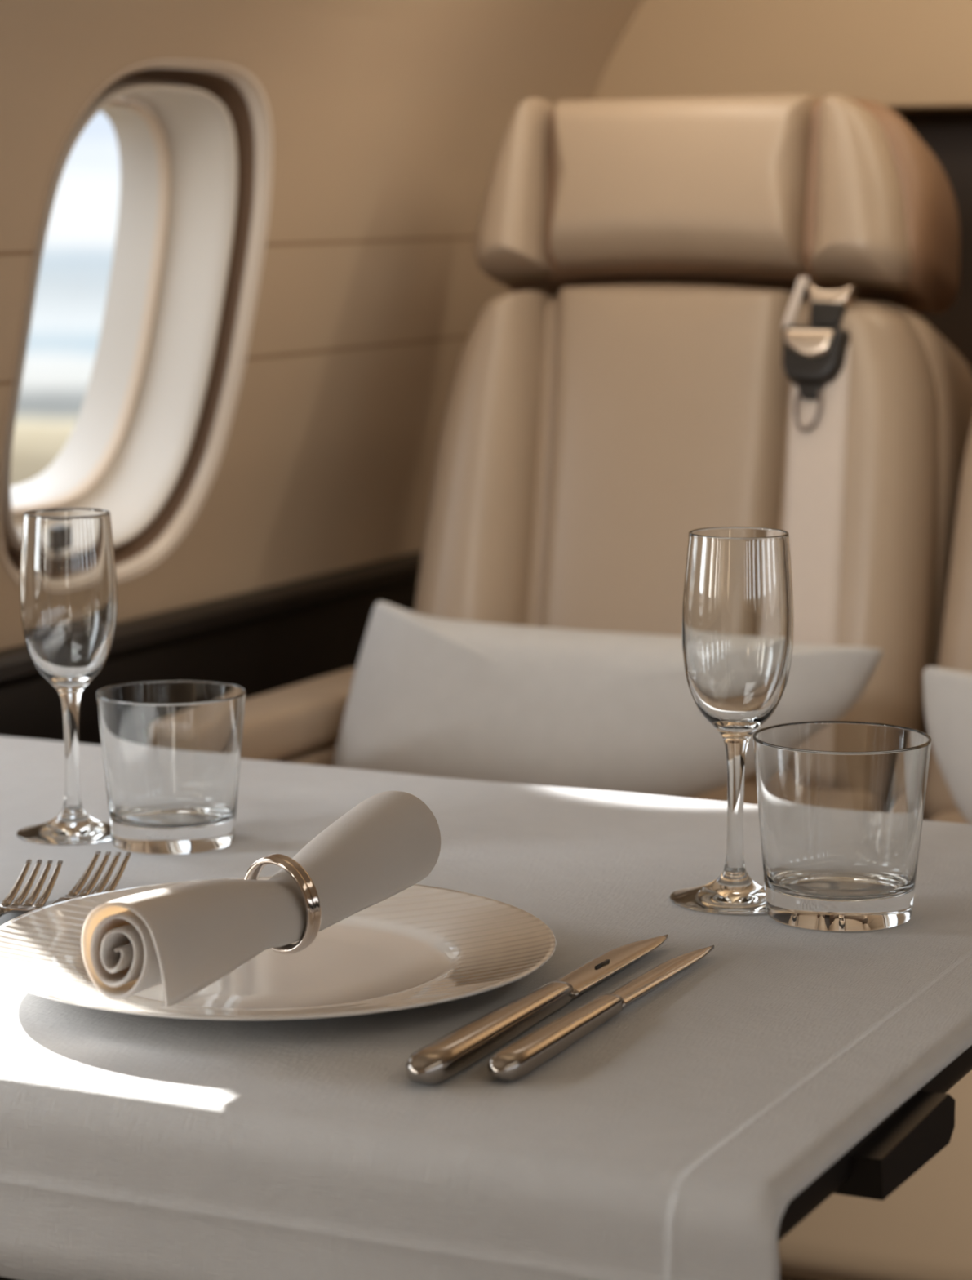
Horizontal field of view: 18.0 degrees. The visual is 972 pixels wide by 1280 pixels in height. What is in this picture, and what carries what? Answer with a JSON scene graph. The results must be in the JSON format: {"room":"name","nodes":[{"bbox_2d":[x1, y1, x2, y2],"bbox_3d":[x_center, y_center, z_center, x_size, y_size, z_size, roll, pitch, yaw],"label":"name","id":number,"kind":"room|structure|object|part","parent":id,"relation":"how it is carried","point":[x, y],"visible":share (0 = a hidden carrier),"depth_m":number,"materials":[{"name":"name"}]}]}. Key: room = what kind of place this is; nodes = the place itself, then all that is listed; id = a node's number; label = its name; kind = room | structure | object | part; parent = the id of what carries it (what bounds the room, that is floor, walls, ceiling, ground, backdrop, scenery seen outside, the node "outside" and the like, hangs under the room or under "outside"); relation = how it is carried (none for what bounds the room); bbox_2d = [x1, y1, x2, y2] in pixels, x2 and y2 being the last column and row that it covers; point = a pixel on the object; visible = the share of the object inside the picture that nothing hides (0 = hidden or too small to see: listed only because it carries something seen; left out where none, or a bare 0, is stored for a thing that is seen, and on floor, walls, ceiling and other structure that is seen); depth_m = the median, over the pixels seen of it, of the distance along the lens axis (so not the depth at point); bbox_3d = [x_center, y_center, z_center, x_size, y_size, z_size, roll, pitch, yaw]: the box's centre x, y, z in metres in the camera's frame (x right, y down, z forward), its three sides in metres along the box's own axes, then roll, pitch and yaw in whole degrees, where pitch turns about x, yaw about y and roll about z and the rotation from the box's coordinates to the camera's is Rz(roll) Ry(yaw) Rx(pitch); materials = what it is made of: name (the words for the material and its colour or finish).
{"room":"aircraft cabin","nodes":[
{"label":"aircraft cabin","id":0,"kind":"room"},
{"bbox_2d":[0,0,644,649],"bbox_3d":[-0.881,0.259,0.982,0.219,1.300,4.574,4,9,25],"label":"wall","id":1,"kind":"structure","parent":0,"point":[390,119],"depth_m":2.58,"materials":[{"name":"beige plastic"}]},
{"bbox_2d":[0,58,273,582],"bbox_3d":[-0.299,-0.238,2.349,0.186,0.401,0.333,4,9,25],"label":"window","id":2,"kind":"structure","parent":1,"relation":"in","point":[143,446],"depth_m":2.46,"materials":[{"name":"white plastic"}]},
{"bbox_2d":[0,550,422,745],"bbox_3d":[-0.926,0.520,1.167,0.059,0.690,4.349,4,9,25],"label":"ledge","id":3,"kind":"object","parent":1,"relation":"attached to","point":[267,639],"visible":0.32,"depth_m":2.57,"materials":[{"name":"brown wood"}]},
{"bbox_2d":[593,0,971,111],"bbox_3d":[1.311,-0.194,2.514,2.920,1.750,0.170,4,9,25],"label":"wall","id":4,"kind":"structure","parent":0,"point":[900,55],"depth_m":2.86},
{"bbox_2d":[894,111,971,373],"bbox_3d":[1.494,0.104,2.537,2.550,1.152,0.030,4,9,25],"label":"panel","id":5,"kind":"object","parent":4,"relation":"attached to","point":[948,135],"depth_m":2.95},
{"bbox_3d":[0.402,0.969,0.761,2.840,0.040,4.650,4,9,25],"label":"floor","id":6,"kind":"structure","parent":0,"visible":0},
{"bbox_2d":[0,1044,971,1279],"bbox_3d":[-0.152,0.472,1.604,0.891,0.698,0.645,4,9,25],"label":"dining table","id":7,"kind":"object","parent":6,"relation":"on","point":[923,1125],"visible":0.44,"depth_m":1.18,"materials":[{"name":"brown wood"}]},
{"bbox_2d":[0,735,971,1279],"bbox_3d":[-0.159,0.162,1.553,0.888,0.077,0.663,4,9,25],"label":"tablecloth","id":8,"kind":"object","parent":7,"relation":"on","point":[674,1139],"visible":0.69,"depth_m":1.22,"materials":[{"name":"fabric"}]},
{"bbox_2d":[0,859,62,916],"bbox_3d":[-0.233,0.131,1.443,0.022,0.017,0.180,1,8,8],"label":"fork","id":9,"kind":"object","parent":8,"relation":"on","point":[17,906],"visible":0.98,"depth_m":1.50,"materials":[{"name":"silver metal"}]},
{"bbox_3d":[-0.239,0.140,1.405,0.016,0.011,0.101,1,8,8],"label":"handle","id":10,"kind":"part","parent":9,"relation":"part of","materials":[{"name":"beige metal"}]},
{"bbox_2d":[16,507,116,844],"bbox_3d":[-0.226,0.018,1.665,0.062,0.176,0.062,2,9,12],"label":"champagne flute","id":11,"kind":"object","parent":8,"relation":"on","point":[68,580],"visible":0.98,"depth_m":1.64,"materials":[{"name":"clear glass"}]},
{"bbox_2d":[19,507,116,696],"bbox_3d":[-0.226,-0.019,1.659,0.052,0.100,0.052,4,9,25],"label":"bowl","id":12,"kind":"object","parent":11,"relation":"on","point":[68,580],"depth_m":1.64,"materials":[{"name":"clear glass"}]},
{"bbox_3d":[-0.226,0.061,1.671,0.012,0.063,0.012,4,9,25],"label":"stem","id":13,"kind":"part","parent":11,"relation":"part of","materials":[{"name":"clear glass"}]},
{"bbox_2d":[50,850,131,904],"bbox_3d":[-0.206,0.128,1.463,0.022,0.017,0.180,2,9,11],"label":"fork","id":14,"kind":"object","parent":8,"relation":"on","point":[75,892],"visible":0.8,"depth_m":1.53,"materials":[{"name":"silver metal"}]},
{"bbox_3d":[-0.214,0.137,1.426,0.016,0.011,0.101,2,9,11],"label":"handle","id":15,"kind":"part","parent":14,"relation":"part of","materials":[{"name":"metal"}]},
{"bbox_2d":[95,679,245,854],"bbox_3d":[-0.169,0.068,1.649,0.080,0.083,0.080,-6,10,-37],"label":"tumbler","id":16,"kind":"object","parent":8,"relation":"on","point":[171,748],"visible":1,"depth_m":1.62,"materials":[{"name":"clear glass"}]},
{"bbox_2d":[0,876,556,1020],"bbox_3d":[-0.097,0.142,1.377,0.257,0.016,0.257,4,9,25],"label":"charger plate","id":17,"kind":"object","parent":8,"relation":"on","point":[420,945],"visible":0.7,"depth_m":1.37,"materials":[{"name":"white ceramic"}]},
{"bbox_2d":[81,791,440,1006],"bbox_3d":[-0.092,0.108,1.335,0.047,0.049,0.232,4,9,27],"label":"napkin","id":18,"kind":"object","parent":17,"relation":"on","point":[184,938],"visible":0.94,"depth_m":1.29,"materials":[{"name":"fabric"}]},
{"bbox_2d":[244,853,321,954],"bbox_3d":[-0.089,0.115,1.336,0.043,0.044,0.012,7,11,41],"label":"napkin ring","id":19,"kind":"object","parent":18,"relation":"attached to","point":[308,889],"visible":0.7,"depth_m":1.32,"materials":[{"name":"silver metal"}]},
{"bbox_2d":[405,933,668,1084],"bbox_3d":[0.027,0.153,1.315,0.018,0.013,0.256,4,9,25],"label":"table knife","id":20,"kind":"object","parent":8,"relation":"on","point":[441,1060],"visible":1,"depth_m":1.27,"materials":[{"name":"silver metal"}]},
{"bbox_3d":[0.003,0.161,1.263,0.017,0.013,0.139,4,9,25],"label":"handle","id":21,"kind":"part","parent":20,"relation":"part of","materials":[{"name":"beige metal"}]},
{"bbox_3d":[0.056,0.144,1.377,0.018,0.004,0.119,4,9,25],"label":"blade","id":22,"kind":"part","parent":20,"relation":"part of","materials":[{"name":"beige metal"}]},
{"bbox_2d":[488,944,714,1080],"bbox_3d":[0.054,0.155,1.310,0.014,0.011,0.231,4,9,25],"label":"table knife","id":23,"kind":"object","parent":8,"relation":"on","point":[524,1055],"visible":1,"depth_m":1.26,"materials":[{"name":"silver metal"}]},
{"bbox_3d":[0.029,0.163,1.259,0.014,0.011,0.116,4,9,25],"label":"handle","id":24,"kind":"part","parent":23,"relation":"part of","materials":[{"name":"beige metal"}]},
{"bbox_3d":[0.078,0.148,1.361,0.012,0.004,0.117,4,9,25],"label":"blade","id":25,"kind":"part","parent":23,"relation":"part of","materials":[{"name":"beige metal"}]},
{"bbox_2d":[669,526,793,914],"bbox_3d":[0.123,0.038,1.509,0.064,0.183,0.064,-5,10,-29],"label":"champagne flute","id":26,"kind":"object","parent":8,"relation":"on","point":[737,626],"visible":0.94,"depth_m":1.49,"materials":[{"name":"clear glass"}]},
{"bbox_3d":[0.123,0.082,1.516,0.012,0.065,0.012,4,9,25],"label":"stem","id":27,"kind":"part","parent":26,"relation":"part of","materials":[{"name":"clear glass"}]},
{"bbox_2d":[681,526,793,743],"bbox_3d":[0.123,-0.001,1.503,0.055,0.104,0.055,4,9,25],"label":"bowl","id":28,"kind":"object","parent":26,"relation":"on","point":[737,626],"depth_m":1.48,"materials":[{"name":"clear glass"}]},
{"bbox_2d":[753,720,931,931],"bbox_3d":[0.171,0.090,1.483,0.085,0.088,0.085,1,8,8],"label":"tumbler","id":29,"kind":"object","parent":8,"relation":"on","point":[842,803],"visible":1,"depth_m":1.45,"materials":[{"name":"clear glass"}]},
{"bbox_2d":[240,94,971,819],"bbox_3d":[0.070,0.139,2.397,0.492,1.124,0.705,4,9,25],"label":"seat","id":30,"kind":"object","parent":6,"relation":"on","point":[709,319],"visible":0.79,"depth_m":2.48,"materials":[{"name":"leather"}]},
{"bbox_3d":[-0.158,0.065,2.404,0.065,0.040,0.340,4,9,25],"label":"armrest","id":31,"kind":"part","parent":30,"relation":"part of","materials":[{"name":"leather"}]},
{"bbox_3d":[-0.155,0.191,2.427,0.057,0.213,0.330,4,9,25],"label":"armrest","id":32,"kind":"part","parent":30,"relation":"part of","materials":[{"name":"leather"}]},
{"bbox_2d":[333,600,883,798],"bbox_3d":[0.082,0.055,2.315,0.436,0.144,0.094,4,9,25],"label":"throw pillow","id":33,"kind":"object","parent":30,"relation":"on","point":[431,696],"visible":0.76,"depth_m":2.29,"materials":[{"name":"grey fabric"}]},
{"bbox_2d":[539,284,804,782],"bbox_3d":[0.140,-0.076,2.511,0.233,0.424,0.186,4,9,25],"label":"backrest cushion","id":34,"kind":"object","parent":30,"relation":"on","point":[668,412],"depth_m":2.49,"materials":[{"name":"leather"}]},
{"bbox_2d":[688,782,758,804],"bbox_3d":[0.043,0.252,2.295,0.435,0.240,0.470,4,9,25],"label":"seat cushion","id":35,"kind":"object","parent":30,"relation":"on","point":[750,794],"depth_m":2.37,"materials":[{"name":"leather"}]},
{"bbox_3d":[0.254,-0.233,2.418,0.041,0.022,0.011,4,9,25],"label":"release plate","id":36,"kind":"part","parent":30,"relation":"part of","materials":[{"name":"silver metal"}]},
{"bbox_2d":[777,423,971,1279],"bbox_3d":[0.501,0.169,2.194,0.453,1.124,0.705,4,9,25],"label":"seat","id":37,"kind":"object","parent":6,"relation":"on","point":[922,1230],"visible":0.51,"depth_m":1.96,"materials":[{"name":"leather"}]},
{"bbox_3d":[0.457,0.472,2.131,0.425,0.143,0.425,4,9,25],"label":"seat","id":38,"kind":"part","parent":37,"relation":"part of","materials":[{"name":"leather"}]},
{"bbox_2d":[777,809,971,1279],"bbox_3d":[0.456,0.281,2.101,0.435,0.240,0.470,4,9,25],"label":"seat cushion","id":39,"kind":"object","parent":37,"relation":"on","point":[922,1230],"depth_m":1.94,"materials":[{"name":"leather"}]},
{"bbox_2d":[923,666,971,824],"bbox_3d":[0.495,0.092,2.119,0.419,0.122,0.091,4,9,25],"label":"throw pillow","id":40,"kind":"object","parent":37,"relation":"on","point":[948,693],"visible":0.99,"depth_m":2.18,"materials":[{"name":"grey fabric"}]}
]}

